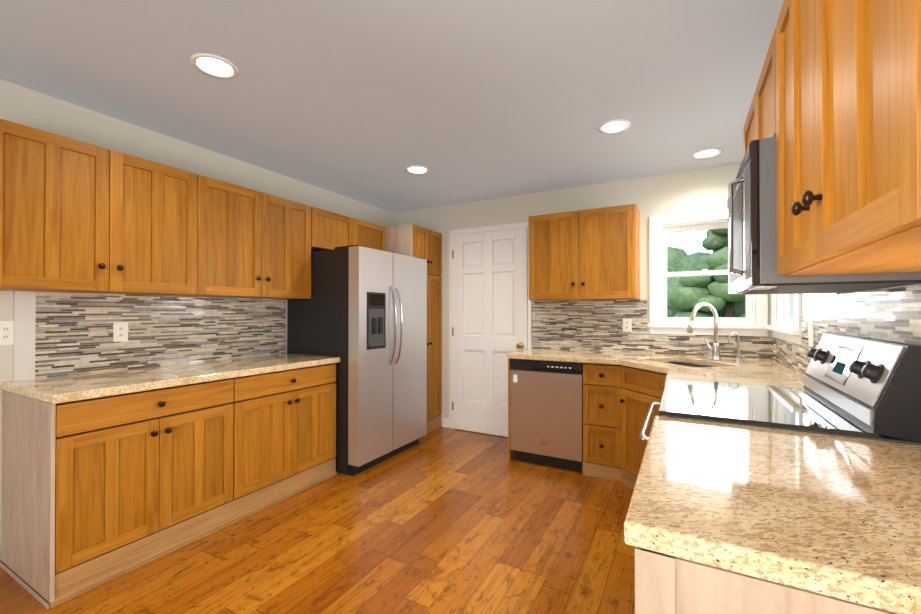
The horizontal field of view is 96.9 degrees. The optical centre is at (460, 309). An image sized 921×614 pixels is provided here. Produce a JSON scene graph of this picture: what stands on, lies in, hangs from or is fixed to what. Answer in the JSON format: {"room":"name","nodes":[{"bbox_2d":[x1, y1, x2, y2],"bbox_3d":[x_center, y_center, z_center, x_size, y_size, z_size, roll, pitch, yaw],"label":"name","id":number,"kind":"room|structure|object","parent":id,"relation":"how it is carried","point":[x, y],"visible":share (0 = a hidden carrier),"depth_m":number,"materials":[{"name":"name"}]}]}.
{"room":"kitchen","nodes":[
{"label":"kitchen","id":0,"kind":"room"},
{"bbox_2d":[0,79,394,560],"bbox_3d":[-2.366,0.062,2.065,0.150,2.423,6.646,0,0,29],"label":"wall","id":1,"kind":"structure","parent":0,"point":[21,105],"depth_m":2.57,"materials":[{"name":"paint"}]},
{"bbox_2d":[0,321,13,344],"bbox_3d":[-2.292,0.119,2.026,0.016,0.120,0.105,0,0,29],"label":"electrical outlet","id":2,"kind":"object","parent":1,"relation":"attached to","point":[6,332],"visible":1,"depth_m":2.05,"materials":[{"name":"white plastic"}]},
{"bbox_2d":[0,119,211,296],"bbox_3d":[-1.986,-0.470,2.256,0.327,0.758,0.956,0,0,29],"label":"upper cabinet","id":3,"kind":"object","parent":1,"relation":"attached to","point":[76,216],"depth_m":2.11,"materials":[{"name":"brown wood"}]},
{"bbox_2d":[13,291,284,380],"bbox_3d":[-1.881,0.140,2.776,0.010,0.457,1.604,0,0,29],"label":"backsplash","id":4,"kind":"structure","parent":1,"relation":"attached to","point":[56,334],"depth_m":2.52,"materials":[{"name":"tile"}]},
{"bbox_2d":[113,322,127,341],"bbox_3d":[-2.046,0.137,2.459,0.008,0.115,0.072,0,0,29],"label":"outlet","id":5,"kind":"object","parent":4,"relation":"attached to","point":[120,331],"visible":1,"depth_m":2.45,"materials":[{"name":"white plastic"}]},
{"bbox_2d":[212,178,315,298],"bbox_3d":[-1.585,-0.466,2.988,0.326,0.758,0.944,0,0,29],"label":"upper cabinet","id":6,"kind":"object","parent":1,"relation":"attached to","point":[263,244],"depth_m":2.92,"materials":[{"name":"brown wood"}]},
{"bbox_2d":[316,208,384,250],"bbox_3d":[-1.129,-0.675,3.819,0.326,0.330,0.937,0,0,29],"label":"upper cabinet","id":7,"kind":"object","parent":1,"relation":"attached to","point":[333,230],"depth_m":3.65,"materials":[{"name":"brown wood"}]},
{"bbox_2d":[0,426,634,613],"bbox_3d":[-0.734,1.298,1.160,3.874,0.060,6.646,0,0,29],"label":"floor","id":8,"kind":"structure","parent":0,"point":[442,520],"depth_m":2.15,"materials":[{"name":"brown wood"}]},
{"bbox_2d":[0,376,247,609],"bbox_3d":[-1.809,0.841,2.269,0.620,0.868,0.869,0,0,29],"label":"base cabinet","id":9,"kind":"object","parent":8,"relation":"on","point":[97,492],"depth_m":1.97,"materials":[{"name":"brown wood"}]},
{"bbox_2d":[248,363,336,515],"bbox_3d":[-1.446,0.846,2.933,0.616,0.868,0.882,0,0,29],"label":"base cabinet","id":10,"kind":"object","parent":8,"relation":"on","point":[292,412],"depth_m":2.79,"materials":[{"name":"brown wood"}]},
{"bbox_2d":[1,353,339,403],"bbox_3d":[-1.610,0.387,2.599,0.652,0.040,1.645,0,0,29],"label":"countertop","id":11,"kind":"structure","parent":10,"relation":"on","point":[61,389],"depth_m":2.21,"materials":[{"name":"stone"}]},
{"bbox_2d":[287,245,426,475],"bbox_3d":[-0.866,0.398,3.667,0.872,1.772,0.927,0,0,29],"label":"fridge","id":12,"kind":"object","parent":8,"relation":"on","point":[361,312],"visible":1,"depth_m":3.29,"materials":[{"name":"silver metal"}]},
{"bbox_2d":[385,224,441,432],"bbox_3d":[-0.611,0.227,4.392,0.677,2.124,0.567,0,0,29],"label":"pantry cabinet","id":13,"kind":"object","parent":8,"relation":"on","point":[411,240],"visible":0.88,"depth_m":4.32,"materials":[{"name":"brown wood"}]},
{"bbox_2d":[510,359,582,470],"bbox_3d":[0.822,0.845,3.562,0.594,0.853,0.603,0,0,29],"label":"dishwasher","id":14,"kind":"object","parent":8,"relation":"on","point":[546,412],"visible":0.9,"depth_m":3.29,"materials":[{"name":"grey metal"}]},
{"bbox_2d":[583,363,615,479],"bbox_3d":[1.228,0.848,3.326,0.334,0.868,0.659,0,0,29],"label":"base cabinet","id":15,"kind":"object","parent":8,"relation":"on","point":[597,378],"depth_m":3.11,"materials":[{"name":"brown wood"}]},
{"bbox_2d":[507,348,803,387],"bbox_3d":[1.157,0.389,2.866,1.892,0.040,1.538,0,0,29],"label":"countertop","id":16,"kind":"structure","parent":15,"relation":"on","point":[758,371],"depth_m":2.77,"materials":[{"name":"stone"}]},
{"bbox_2d":[664,362,710,366],"bbox_3d":[1.596,0.510,2.881,0.404,0.199,0.564,0,0,-16],"label":"sink","id":17,"kind":"object","parent":16,"relation":"in","point":[686,364],"visible":0.02,"depth_m":3.12,"materials":[{"name":"silver metal"}]},
{"bbox_2d":[687,302,744,363],"bbox_3d":[1.804,0.160,2.903,0.341,0.418,0.311,0,0,29],"label":"faucet","id":18,"kind":"object","parent":16,"relation":"on","point":[715,349],"visible":1,"depth_m":2.93,"materials":[{"name":"silver metal"}]},
{"bbox_2d":[612,365,666,488],"bbox_3d":[1.295,0.845,2.792,0.405,0.868,0.405,0,0,29],"label":"base cabinet","id":19,"kind":"object","parent":8,"relation":"on","point":[618,400],"depth_m":2.93,"materials":[{"name":"brown wood"}]},
{"bbox_2d":[635,546,896,613],"bbox_3d":[0.767,0.833,0.868,0.652,0.868,0.798,0,0,29],"label":"base cabinet","id":20,"kind":"object","parent":8,"relation":"on","point":[666,584],"visible":0.21,"depth_m":0.61,"materials":[{"name":"brown wood"}]},
{"bbox_2d":[624,416,920,613],"bbox_3d":[0.759,0.377,0.874,0.669,0.040,0.800,0,0,29],"label":"countertop","id":21,"kind":"structure","parent":20,"relation":"on","point":[839,517],"depth_m":0.73,"materials":[{"name":"stone"}]},
{"bbox_2d":[639,333,920,444],"bbox_3d":[1.106,0.680,1.575,0.715,1.158,0.754,0,0,29],"label":"stove","id":22,"kind":"object","parent":8,"relation":"on","point":[861,387],"visible":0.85,"depth_m":1.32,"materials":[{"name":"grey metal"}]},
{"bbox_2d":[0,0,783,212],"bbox_3d":[-0.734,-1.185,1.175,3.874,0.060,6.646,0,0,29],"label":"ceiling","id":23,"kind":"structure","parent":0,"point":[370,101],"depth_m":2.06,"materials":[{"name":"paint"}]},
{"bbox_2d":[190,53,238,78],"bbox_3d":[-1.160,-1.146,1.931,0.196,0.008,0.196,0,0,29],"label":"recessed light","id":24,"kind":"object","parent":23,"relation":"in","point":[215,66],"visible":1,"depth_m":1.92,"materials":[{"name":"white"}]},
{"bbox_2d":[405,165,428,173],"bbox_3d":[-0.353,-1.137,3.336,0.196,0.008,0.196,0,0,29],"label":"recessed light","id":25,"kind":"object","parent":23,"relation":"in","point":[416,169],"visible":1,"depth_m":3.33,"materials":[{"name":"white"}]},
{"bbox_2d":[598,119,630,133],"bbox_3d":[0.963,-1.142,2.555,0.196,0.008,0.196,0,0,29],"label":"recessed light","id":26,"kind":"object","parent":23,"relation":"in","point":[613,126],"visible":1,"depth_m":2.55,"materials":[{"name":"white"}]},
{"bbox_2d":[691,148,721,158],"bbox_3d":[1.802,-1.139,2.990,0.196,0.008,0.196,0,0,29],"label":"recessed light","id":27,"kind":"object","parent":23,"relation":"in","point":[706,153],"visible":1,"depth_m":2.98,"materials":[{"name":"white"}]},
{"bbox_2d":[395,163,771,426],"bbox_3d":[0.896,0.074,3.978,3.724,2.423,0.150,0,0,29],"label":"wall","id":28,"kind":"structure","parent":0,"point":[699,190],"depth_m":3.71,"materials":[{"name":"paint"}]},
{"bbox_2d":[443,418,448,427],"bbox_3d":[-0.158,1.242,4.455,0.080,0.095,0.012,0,0,29],"label":"baseboard","id":29,"kind":"structure","parent":28,"relation":"attached to","point":[445,422],"depth_m":4.45,"materials":[{"name":"white wood"}]},
{"bbox_2d":[449,222,531,436],"bbox_3d":[0.266,0.215,4.177,0.927,2.145,0.102,0,0,29],"label":"door","id":30,"kind":"structure","parent":28,"relation":"in","point":[490,315],"depth_m":4.20,"materials":[{"name":"white wood"}]},
{"bbox_2d":[528,204,639,300],"bbox_3d":[1.072,-0.462,3.591,0.894,0.757,0.357,0,0,29],"label":"upper cabinet","id":31,"kind":"object","parent":28,"relation":"attached to","point":[591,254],"visible":1,"depth_m":3.44,"materials":[{"name":"brown wood"}]},
{"bbox_2d":[532,299,770,357],"bbox_3d":[1.522,0.145,3.540,1.881,0.457,0.009,0,0,29],"label":"backsplash","id":32,"kind":"structure","parent":28,"relation":"attached to","point":[596,325],"depth_m":3.63,"materials":[{"name":"tile"}]},
{"bbox_2d":[623,318,631,331],"bbox_3d":[1.456,0.138,3.566,0.072,0.115,0.008,0,0,29],"label":"outlet","id":33,"kind":"object","parent":32,"relation":"attached to","point":[627,324],"visible":1,"depth_m":3.56,"materials":[{"name":"white plastic"}]},
{"bbox_2d":[648,209,767,335],"bbox_3d":[2.001,-0.290,3.344,0.837,0.995,0.199,0,0,29],"label":"window","id":34,"kind":"structure","parent":28,"relation":"in","point":[753,321],"depth_m":3.37,"materials":[{"name":"white wood"}]},
{"bbox_2d":[776,283,920,327],"bbox_3d":[0.861,0.051,0.205,0.150,2.423,6.496,0,0,29],"label":"wall","id":35,"kind":"structure","parent":0,"point":[866,290],"depth_m":1.40,"materials":[{"name":"paint"}]},
{"bbox_2d":[744,52,767,154],"bbox_3d":[1.282,-0.692,1.487,0.337,0.324,0.760,0,0,29],"label":"upper cabinet","id":36,"kind":"object","parent":35,"relation":"attached to","point":[756,123],"depth_m":1.52,"materials":[{"name":"brown wood"}]},
{"bbox_2d":[727,137,920,294],"bbox_3d":[1.236,-0.294,1.510,0.442,0.454,0.754,0,0,29],"label":"microwave","id":37,"kind":"object","parent":36,"relation":"attached to","point":[752,236],"visible":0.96,"depth_m":1.26,"materials":[{"name":"grey metal"}]},
{"bbox_2d":[766,294,801,344],"bbox_3d":[2.162,-0.295,2.626,0.199,0.995,0.845,0,0,29],"label":"window","id":38,"kind":"structure","parent":35,"relation":"in","point":[789,311],"depth_m":2.85,"materials":[{"name":"white"}]},
{"bbox_2d":[768,0,920,275],"bbox_3d":[0.893,-0.480,0.777,0.337,0.757,0.851,0,0,29],"label":"upper cabinet","id":39,"kind":"object","parent":35,"relation":"attached to","point":[835,109],"depth_m":0.74,"materials":[{"name":"brown wood"}]},
{"bbox_2d":[771,285,920,375],"bbox_3d":[1.603,0.133,1.722,0.009,0.457,3.097,0,0,29],"label":"backsplash","id":40,"kind":"structure","parent":35,"relation":"attached to","point":[892,314],"depth_m":1.55,"materials":[{"name":"tile"}]},
{"bbox_2d":[809,324,813,346],"bbox_3d":[1.794,0.134,2.090,0.008,0.115,0.072,0,0,29],"label":"outlet","id":41,"kind":"object","parent":40,"relation":"attached to","point":[811,335],"visible":1,"depth_m":2.07,"materials":[{"name":"white plastic"}]},
{"label":"outside","id":42,"kind":"structure","parent":0,"visible":0},
{"bbox_2d":[667,228,744,316],"bbox_3d":[3.317,-1.415,3.761,55.507,6.179,54.911,0,0,29],"label":"trees","id":43,"kind":"object","parent":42,"point":[686,296],"visible":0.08,"depth_m":13.99,"materials":[{"name":"green plant"}]}
]}

